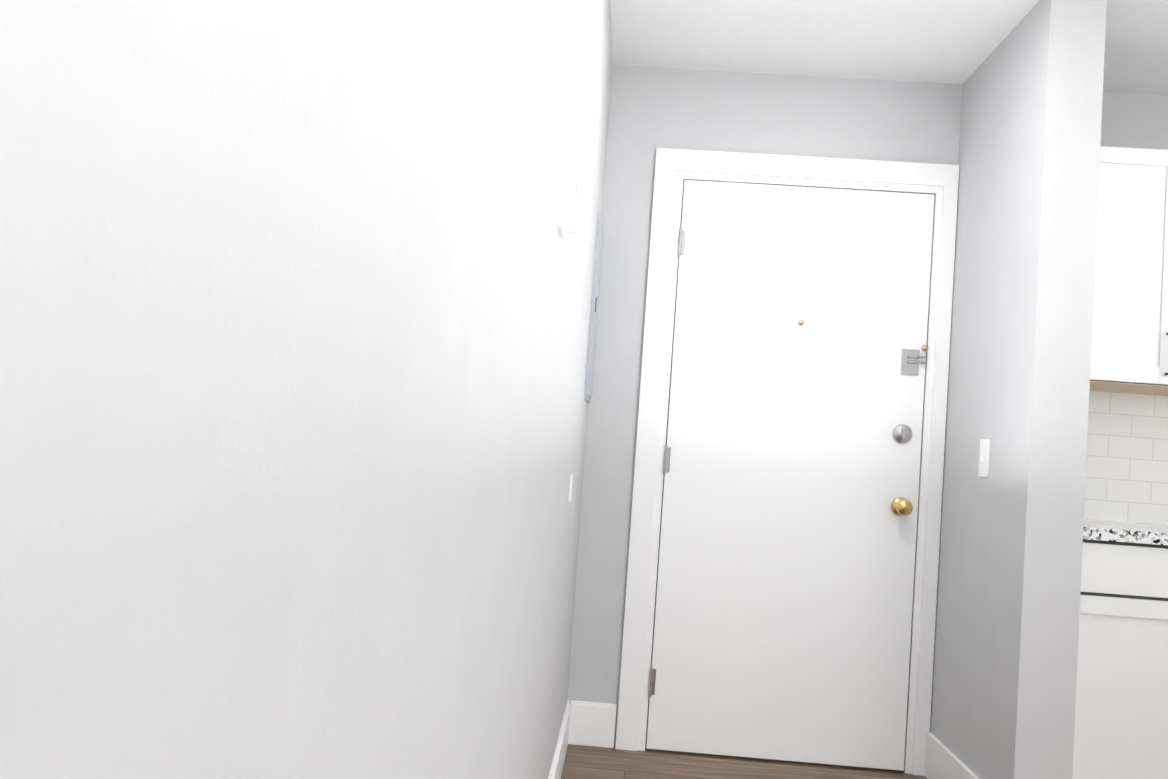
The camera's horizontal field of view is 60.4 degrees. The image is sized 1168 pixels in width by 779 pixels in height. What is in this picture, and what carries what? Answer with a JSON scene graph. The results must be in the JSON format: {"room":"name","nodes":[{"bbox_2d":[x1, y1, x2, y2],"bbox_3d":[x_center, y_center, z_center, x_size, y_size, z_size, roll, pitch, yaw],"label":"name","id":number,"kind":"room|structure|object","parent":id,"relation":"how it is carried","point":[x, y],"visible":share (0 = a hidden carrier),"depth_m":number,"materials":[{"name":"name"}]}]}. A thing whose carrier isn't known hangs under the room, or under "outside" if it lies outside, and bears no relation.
{"room":"apartment entryway","nodes":[
{"label":"apartment entryway","id":0,"kind":"room"},
{"bbox_2d":[0,0,612,778],"bbox_3d":[-0.188,-0.162,0.324,0.120,2.440,6.823,4,-3,3],"label":"wall","id":1,"kind":"structure","parent":0,"point":[294,312],"depth_m":0.46,"materials":[{"name":"white paint"}]},
{"bbox_2d":[548,700,570,778],"bbox_3d":[-0.203,0.983,0.259,0.014,0.150,6.583,4,-3,3],"label":"baseboard","id":2,"kind":"structure","parent":1,"relation":"attached to","point":[556,769],"depth_m":3.13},
{"bbox_2d":[557,160,578,237],"bbox_3d":[-0.028,-0.349,1.850,0.026,0.120,0.100,4,-3,3],"label":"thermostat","id":3,"kind":"object","parent":1,"relation":"attached to","point":[568,197],"visible":1,"depth_m":1.81,"materials":[{"name":"white plastic"}]},
{"bbox_2d":[568,474,572,501],"bbox_3d":[-0.037,0.272,2.767,0.006,0.075,0.050,4,-3,3],"label":"light switch","id":4,"kind":"object","parent":1,"relation":"attached to","point":[570,488],"visible":1,"depth_m":2.74,"materials":[{"name":"white plastic"}]},
{"bbox_2d":[584,211,602,402],"bbox_3d":[0.038,-0.268,3.436,0.016,0.620,0.330,4,-3,3],"label":"breaker panel","id":5,"kind":"object","parent":1,"relation":"attached to","point":[593,315],"visible":0.98,"depth_m":3.30,"materials":[{"name":"grey metal"}]},
{"bbox_2d":[561,744,926,778],"bbox_3d":[1.912,1.264,0.148,4.520,0.120,6.823,4,-3,3],"label":"floor","id":6,"kind":"structure","parent":0,"point":[586,762],"depth_m":3.39,"materials":[{"name":"wood"}]},
{"bbox_2d":[1072,519,1167,778],"bbox_3d":[1.806,0.897,3.138,0.890,0.920,0.660,4,-3,3],"label":"base cabinet","id":7,"kind":"object","parent":6,"relation":"on","point":[1121,720],"visible":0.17,"depth_m":2.87,"materials":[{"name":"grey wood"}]},
{"bbox_2d":[567,65,1167,746],"bbox_3d":[2.152,0.182,3.560,4.280,2.440,0.120,4,-3,3],"label":"wall","id":8,"kind":"structure","parent":0,"point":[651,111],"depth_m":3.62,"materials":[{"name":"grey paint"}]},
{"bbox_2d":[568,700,616,747],"bbox_3d":[0.029,1.177,3.530,0.161,0.150,0.014,4,-3,3],"label":"baseboard","id":9,"kind":"structure","parent":8,"relation":"attached to","point":[591,723],"depth_m":3.52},
{"bbox_2d":[615,148,958,775],"bbox_3d":[0.723,0.230,3.550,1.077,2.138,0.022,4,-3,3],"label":"door frame","id":10,"kind":"structure","parent":8,"relation":"attached to","point":[675,169],"depth_m":3.56,"materials":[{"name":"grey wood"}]},
{"bbox_2d":[646,180,934,770],"bbox_3d":[0.730,0.279,3.515,0.898,2.022,0.080,4,-3,3],"label":"door","id":11,"kind":"structure","parent":8,"relation":"in","point":[786,568],"depth_m":3.54,"materials":[{"name":"white wood"}]},
{"bbox_2d":[1084,391,1167,524],"bbox_3d":[2.480,0.131,3.485,2.097,0.740,0.008,4,-3,3],"label":"tile backsplash","id":12,"kind":"structure","parent":8,"relation":"attached to","point":[1126,480],"depth_m":3.50,"materials":[{"name":"white tile"}]},
{"bbox_2d":[1090,146,1167,395],"bbox_3d":[1.905,-0.378,3.347,0.891,0.763,0.384,4,-3,3],"label":"upper cabinet","id":13,"kind":"object","parent":8,"relation":"attached to","point":[1129,350],"visible":0.44,"depth_m":3.21,"materials":[{"name":"white wood"}]},
{"bbox_2d":[610,0,1167,94],"bbox_3d":[2.096,-1.285,0.287,4.520,0.120,6.823,4,-3,3],"label":"ceiling","id":14,"kind":"structure","parent":0,"point":[948,41],"depth_m":3.28,"materials":[{"name":"paint"}]},
{"bbox_2d":[930,0,1106,778],"bbox_3d":[1.334,0.101,3.160,0.155,2.440,0.761,4,-3,3],"label":"wall pier","id":15,"kind":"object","parent":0,"point":[1003,699],"visible":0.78,"depth_m":2.87,"materials":[{"name":"grey paint"}]},
{"bbox_2d":[925,732,979,778],"bbox_3d":[1.251,1.240,3.079,0.183,0.150,0.751,4,-3,3],"label":"baseboard","id":16,"kind":"structure","parent":15,"relation":"attached to","point":[942,761],"depth_m":3.29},
{"bbox_2d":[978,439,989,476],"bbox_3d":[1.239,0.212,3.120,0.015,0.116,0.072,4,-3,3],"label":"light switch","id":17,"kind":"object","parent":15,"relation":"attached to","point":[984,457],"visible":1,"depth_m":3.11,"materials":[{"name":"white plastic"}]}
]}

